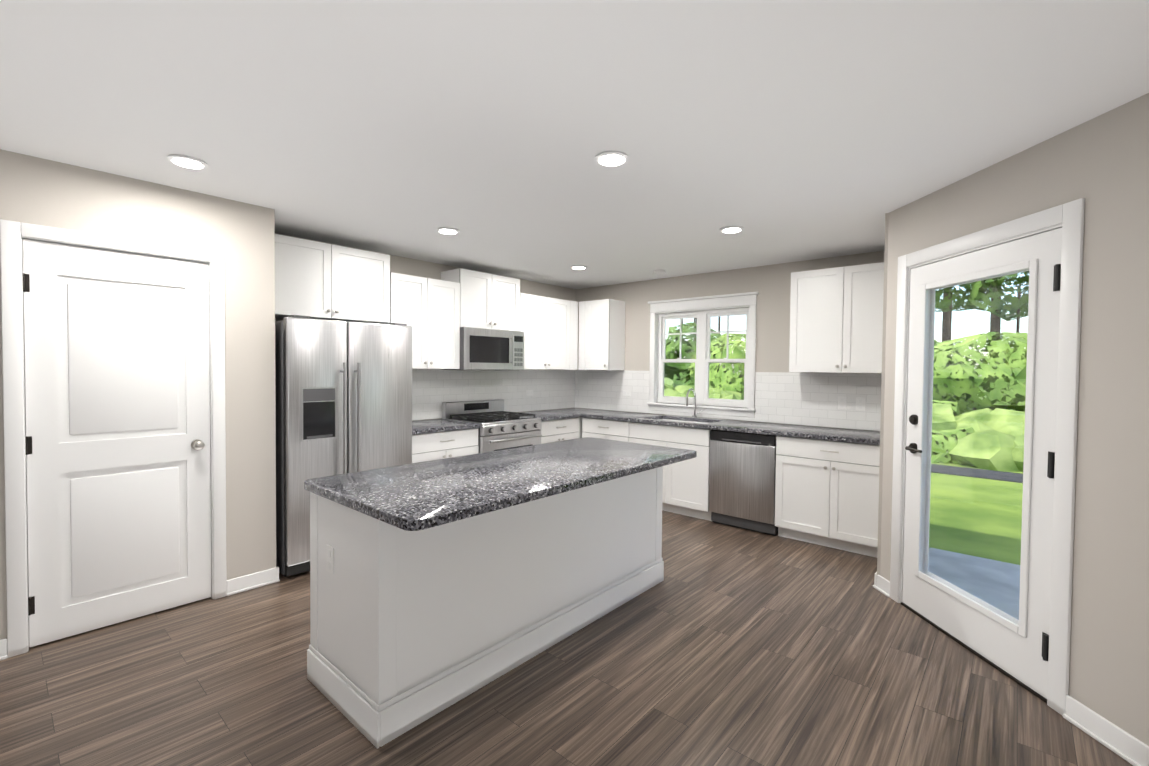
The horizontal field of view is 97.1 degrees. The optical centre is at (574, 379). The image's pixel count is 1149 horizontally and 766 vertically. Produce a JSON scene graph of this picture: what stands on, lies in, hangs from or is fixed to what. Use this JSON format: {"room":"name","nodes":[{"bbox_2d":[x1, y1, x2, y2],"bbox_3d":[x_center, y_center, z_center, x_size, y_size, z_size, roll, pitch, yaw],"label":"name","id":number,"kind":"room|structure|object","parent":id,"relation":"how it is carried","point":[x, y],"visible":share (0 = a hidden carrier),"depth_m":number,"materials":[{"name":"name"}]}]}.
{"room":"kitchen","nodes":[
{"label":"kitchen","id":0,"kind":"room"},
{"bbox_2d":[0,149,275,639],"bbox_3d":[-4.173,0.139,1.286,0.649,2.440,5.985,2,2,41],"label":"wall","id":1,"kind":"structure","parent":0,"point":[51,193],"depth_m":3.13,"materials":[{"name":"grey paint"}]},
{"bbox_2d":[0,219,226,657],"bbox_3d":[-2.483,0.284,2.811,0.137,2.107,0.902,2,2,41],"label":"door frame","id":2,"kind":"structure","parent":1,"relation":"attached to","point":[13,234],"depth_m":2.48,"materials":[{"name":"white wood"}]},
{"bbox_2d":[23,239,210,646],"bbox_3d":[-2.444,0.317,2.773,0.101,2.020,0.762,2,2,41],"label":"pantry door","id":3,"kind":"structure","parent":1,"relation":"in","point":[117,389],"depth_m":2.74,"materials":[{"name":"white wood"}]},
{"bbox_2d":[0,567,279,660],"bbox_3d":[-3.893,1.318,1.135,0.024,0.095,5.898,2,2,41],"label":"baseboard","id":4,"kind":"structure","parent":1,"relation":"attached to","point":[251,581],"depth_m":3.22,"materials":[{"name":"white wood"}]},
{"bbox_2d":[275,233,575,420],"bbox_3d":[-3.196,0.107,3.005,0.140,2.440,9.860,2,2,41],"label":"wall","id":5,"kind":"structure","parent":0,"point":[412,267],"depth_m":4.98,"materials":[{"name":"grey paint"}]},
{"bbox_2d":[275,234,390,323],"bbox_3d":[-1.987,-0.762,3.999,0.326,0.570,0.966,2,2,41],"label":"upper cabinet","id":6,"kind":"object","parent":5,"relation":"attached to","point":[318,280],"depth_m":3.89,"materials":[{"name":"white wood"}]},
{"bbox_2d":[391,272,462,368],"bbox_3d":[-1.436,-0.509,4.639,0.326,0.815,0.702,2,2,41],"label":"upper cabinet","id":7,"kind":"object","parent":5,"relation":"attached to","point":[433,308],"depth_m":4.56,"materials":[{"name":"white wood"}]},
{"bbox_2d":[441,268,522,331],"bbox_3d":[-0.950,-0.788,5.186,0.326,0.554,0.758,2,2,41],"label":"upper cabinet","id":8,"kind":"object","parent":5,"relation":"attached to","point":[490,301],"depth_m":5.06,"materials":[{"name":"white wood"}]},
{"bbox_2d":[442,327,523,369],"bbox_3d":[-0.909,-0.303,5.158,0.446,0.406,0.758,2,2,41],"label":"microwave","id":9,"kind":"object","parent":8,"relation":"attached to","point":[487,349],"visible":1,"depth_m":4.99,"materials":[{"name":"grey metal"}]},
{"bbox_2d":[412,369,574,420],"bbox_3d":[-0.898,0.128,5.524,0.008,0.487,2.762,2,2,41],"label":"backsplash","id":10,"kind":"structure","parent":5,"relation":"attached to","point":[433,390],"depth_m":5.54,"materials":[{"name":"tile"}]},
{"bbox_2d":[526,390,532,395],"bbox_3d":[-0.523,0.151,5.942,0.006,0.070,0.115,2,2,41],"label":"electrical outlet","id":11,"kind":"object","parent":5,"relation":"attached to","point":[529,392],"visible":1,"depth_m":5.94,"materials":[{"name":"white plastic"}]},
{"bbox_2d":[523,293,570,369],"bbox_3d":[-0.437,-0.527,5.783,0.326,0.815,0.794,2,2,41],"label":"upper cabinet","id":12,"kind":"object","parent":5,"relation":"attached to","point":[546,320],"depth_m":5.68,"materials":[{"name":"white wood"}]},
{"bbox_2d":[0,510,1132,765],"bbox_3d":[-0.090,1.472,0.233,8.485,0.100,9.940,2,2,41],"label":"floor","id":13,"kind":"structure","parent":0,"point":[720,644],"depth_m":2.24,"materials":[{"name":"brown wood"}]},
{"bbox_2d":[275,315,411,576],"bbox_3d":[-1.812,0.439,3.873,0.758,1.760,0.920,2,2,41],"label":"fridge","id":14,"kind":"object","parent":13,"relation":"on","point":[343,393],"visible":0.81,"depth_m":3.53,"materials":[{"name":"grey metal"}]},
{"bbox_2d":[412,428,478,462],"bbox_3d":[-1.339,0.869,4.576,0.616,0.875,0.702,2,2,41],"label":"base cabinet","id":15,"kind":"object","parent":13,"relation":"on","point":[434,439],"depth_m":4.35,"materials":[{"name":"white wood"}]},
{"bbox_2d":[412,420,479,435],"bbox_3d":[-1.329,0.411,4.552,0.641,0.036,0.719,2,2,41],"label":"countertop","id":16,"kind":"structure","parent":15,"relation":"on","point":[419,427],"depth_m":4.44,"materials":[{"name":"grey stone"}]},
{"bbox_2d":[305,465,664,748],"bbox_3d":[-0.320,0.923,2.868,0.684,0.866,2.032,2,2,41],"label":"kitchen island","id":17,"kind":"object","parent":13,"relation":"on","point":[438,586],"depth_m":2.22,"materials":[{"name":"white wood"}]},
{"bbox_2d":[304,437,696,532],"bbox_3d":[-0.226,0.473,2.777,0.930,0.036,2.047,2,2,41],"label":"island countertop","id":18,"kind":"structure","parent":17,"relation":"on","point":[416,497],"depth_m":2.37,"materials":[{"name":"grey stone"}]},
{"bbox_2d":[442,399,541,452],"bbox_3d":[-0.804,0.762,5.084,0.697,1.075,0.760,2,2,41],"label":"range","id":19,"kind":"object","parent":13,"relation":"on","point":[500,428],"visible":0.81,"depth_m":4.97,"materials":[{"name":"grey metal"}]},
{"bbox_2d":[539,416,579,443],"bbox_3d":[-0.389,0.852,5.664,0.616,0.875,0.646,2,2,41],"label":"base cabinet","id":20,"kind":"object","parent":13,"relation":"on","point":[552,430],"depth_m":5.45,"materials":[{"name":"white wood"}]},
{"bbox_2d":[518,408,607,419],"bbox_3d":[-0.171,0.390,5.878,0.641,0.036,1.272,2,2,41],"label":"countertop","id":21,"kind":"structure","parent":20,"relation":"on","point":[566,413],"depth_m":5.72,"materials":[{"name":"grey stone"}]},
{"bbox_2d":[580,416,582,437],"bbox_3d":[0.009,0.845,6.118,0.616,0.875,0.680,2,2,41],"label":"base cabinet","id":22,"kind":"object","parent":13,"relation":"on","point":[580,416],"depth_m":5.74,"materials":[{"name":"white wood"}]},
{"bbox_2d":[581,416,632,442],"bbox_3d":[0.546,0.860,5.693,0.699,0.875,0.616,2,2,41],"label":"base cabinet","id":23,"kind":"object","parent":13,"relation":"on","point":[618,430],"depth_m":5.44,"materials":[{"name":"white wood"}]},
{"bbox_2d":[633,416,712,520],"bbox_3d":[1.078,0.876,5.229,0.957,0.875,0.616,2,2,41],"label":"base cabinet","id":24,"kind":"object","parent":13,"relation":"on","point":[685,491],"depth_m":4.86,"materials":[{"name":"white wood"}]},
{"bbox_2d":[709,430,777,535],"bbox_3d":[1.656,0.896,4.702,0.592,0.870,0.598,2,2,41],"label":"dishwasher","id":25,"kind":"object","parent":13,"relation":"on","point":[742,473],"visible":0.85,"depth_m":4.47,"materials":[{"name":"grey metal"}]},
{"bbox_2d":[775,436,879,557],"bbox_3d":[2.216,0.910,4.236,0.849,0.875,0.616,2,2,41],"label":"base cabinet","id":26,"kind":"object","parent":13,"relation":"on","point":[827,487],"depth_m":4.02,"materials":[{"name":"white wood"}]},
{"bbox_2d":[581,412,879,443],"bbox_3d":[1.406,0.427,4.919,2.996,0.036,0.641,2,2,41],"label":"countertop","id":27,"kind":"structure","parent":26,"relation":"on","point":[847,436],"depth_m":4.57,"materials":[{"name":"grey stone"}]},
{"bbox_2d":[0,0,1148,288],"bbox_3d":[-0.066,-1.097,0.172,8.485,0.160,9.940,2,2,41],"label":"ceiling","id":28,"kind":"structure","parent":0,"point":[776,130],"depth_m":1.99,"materials":[{"name":"white paint"}]},
{"bbox_2d":[165,154,209,169],"bbox_3d":[-1.925,-1.083,2.526,0.176,0.016,0.176,2,2,41],"label":"recessed light","id":29,"kind":"object","parent":28,"relation":"in","point":[187,162],"visible":0.96,"depth_m":2.51,"materials":[{"name":"white paint"}]},
{"bbox_2d":[436,227,459,234],"bbox_3d":[-0.938,-1.103,3.762,0.176,0.016,0.176,2,2,41],"label":"recessed light","id":30,"kind":"object","parent":28,"relation":"in","point":[447,231],"visible":0.94,"depth_m":3.74,"materials":[{"name":"white paint"}]},
{"bbox_2d":[570,265,586,269],"bbox_3d":[0.043,-1.126,5.082,0.176,0.016,0.176,2,2,41],"label":"recessed light","id":31,"kind":"object","parent":28,"relation":"in","point":[578,267],"visible":1,"depth_m":5.04,"materials":[{"name":"white paint"}]},
{"bbox_2d":[593,151,629,166],"bbox_3d":[0.179,-1.062,2.442,0.176,0.016,0.176,2,2,41],"label":"recessed light","id":32,"kind":"object","parent":28,"relation":"in","point":[611,159],"visible":1,"depth_m":2.42,"materials":[{"name":"white paint"}]},
{"bbox_2d":[653,269,665,274],"bbox_3d":[0.876,-1.110,5.231,0.130,0.038,0.130,2,2,41],"label":"smoke detector","id":33,"kind":"object","parent":28,"relation":"attached to","point":[659,272],"visible":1,"depth_m":5.19,"materials":[{"name":"white plastic"}]},
{"bbox_2d":[719,226,743,233],"bbox_3d":[1.132,-1.082,3.654,0.176,0.016,0.176,2,2,41],"label":"recessed light","id":34,"kind":"object","parent":28,"relation":"in","point":[731,229],"visible":0.9,"depth_m":3.63,"materials":[{"name":"white paint"}]},
{"bbox_2d":[576,251,884,430],"bbox_3d":[1.412,0.091,5.433,3.885,2.440,0.140,2,2,41],"label":"wall","id":35,"kind":"structure","parent":0,"point":[771,284],"depth_m":5.10,"materials":[{"name":"grey paint"}]},
{"bbox_2d":[582,299,624,369],"bbox_3d":[0.367,-0.525,6.022,0.336,0.815,0.326,2,2,41],"label":"upper cabinet","id":36,"kind":"object","parent":35,"relation":"attached to","point":[603,343],"depth_m":5.91,"materials":[{"name":"white wood"}]},
{"bbox_2d":[623,390,630,396],"bbox_3d":[0.621,0.160,6.016,0.115,0.070,0.006,2,2,41],"label":"electrical outlet","id":37,"kind":"object","parent":35,"relation":"attached to","point":[626,393],"visible":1,"depth_m":6.01,"materials":[{"name":"white plastic"}]},
{"bbox_2d":[647,292,758,416],"bbox_3d":[1.359,-0.262,5.443,1.264,1.235,0.185,2,2,41],"label":"window","id":38,"kind":"structure","parent":35,"relation":"in","point":[702,360],"depth_m":5.43,"materials":[{"name":"white"}]},
{"bbox_2d":[575,370,881,430],"bbox_3d":[1.380,0.153,5.363,3.635,0.487,0.008,2,2,41],"label":"backsplash","id":39,"kind":"structure","parent":35,"relation":"attached to","point":[809,399],"depth_m":4.81,"materials":[{"name":"tile"}]},
{"bbox_2d":[789,262,883,373],"bbox_3d":[2.324,-0.499,4.313,0.851,0.880,0.326,2,2,41],"label":"upper cabinet","id":40,"kind":"object","parent":35,"relation":"attached to","point":[836,319],"depth_m":4.22,"materials":[{"name":"white wood"}]},
{"bbox_2d":[838,397,846,409],"bbox_3d":[2.368,0.205,4.490,0.070,0.115,0.006,2,2,41],"label":"electrical outlet","id":41,"kind":"object","parent":35,"relation":"attached to","point":[842,402],"visible":1,"depth_m":4.49,"materials":[{"name":"white plastic"}]},
{"bbox_2d":[856,397,864,410],"bbox_3d":[2.477,0.209,4.395,0.070,0.115,0.006,2,2,41],"label":"electrical outlet","id":42,"kind":"object","parent":35,"relation":"attached to","point":[860,403],"visible":1,"depth_m":4.39,"materials":[{"name":"white plastic"}]},
{"bbox_2d":[877,213,888,574],"bbox_3d":[2.455,0.141,3.752,0.100,2.440,1.300,2,2,41],"label":"wall","id":43,"kind":"structure","parent":0,"point":[882,391],"depth_m":3.29,"materials":[{"name":"grey paint"}]},
{"bbox_2d":[880,93,1148,745],"bbox_3d":[2.141,0.188,1.665,0.140,2.440,3.300,0,1,-2],"label":"wall","id":44,"kind":"structure","parent":0,"point":[1100,164],"depth_m":1.98,"materials":[{"name":"grey paint"}]},
{"bbox_2d":[902,228,1061,699],"bbox_3d":[2.047,0.363,2.624,0.112,2.038,0.916,0,1,-5],"label":"door","id":45,"kind":"structure","parent":44,"relation":"in","point":[1014,648],"depth_m":2.44,"materials":[{"name":"white"}]},
{"bbox_2d":[890,198,1084,715],"bbox_3d":[2.093,0.318,2.625,0.155,2.133,1.098,0,1,-2],"label":"door frame","id":46,"kind":"structure","parent":44,"relation":"attached to","point":[1068,218],"depth_m":2.14,"materials":[{"name":"white wood"}]},
{"bbox_2d":[873,573,1148,765],"bbox_3d":[2.048,1.359,1.696,0.024,0.095,3.313,0,1,-2],"label":"baseboard","id":47,"kind":"structure","parent":44,"relation":"attached to","point":[1124,745],"depth_m":1.95,"materials":[{"name":"white wood"}]},
{"label":"outside","id":48,"kind":"structure","parent":0,"visible":0},
{"bbox_2d":[664,377,1023,564],"bbox_3d":[19.086,1.078,29.595,110.000,0.080,110.000,2,2,41],"label":"lawn","id":49,"kind":"structure","parent":48,"point":[998,491],"depth_m":5.51,"materials":[{"name":"green plant"}]},
{"bbox_2d":[664,271,1028,471],"bbox_3d":[4.841,-3.293,19.859,45.474,10.191,16.356,2,2,41],"label":"tree","id":50,"kind":"object","parent":49,"relation":"on","point":[1011,362],"depth_m":10.35,"materials":[{"name":"green plant"}]},
{"bbox_2d":[695,278,1000,405],"bbox_3d":[6.029,-7.604,20.995,53.443,17.569,16.653,2,2,41],"label":"tree","id":51,"kind":"object","parent":49,"relation":"on","point":[993,324],"depth_m":14.95,"materials":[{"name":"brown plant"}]},
{"bbox_2d":[928,464,1022,619],"bbox_3d":[-2.219,1.260,9.766,44.000,0.110,8.900,2,2,41],"label":"patio","id":52,"kind":"structure","parent":49,"relation":"on","point":[970,564],"depth_m":3.71,"materials":[{"name":"concrete"}]}
]}

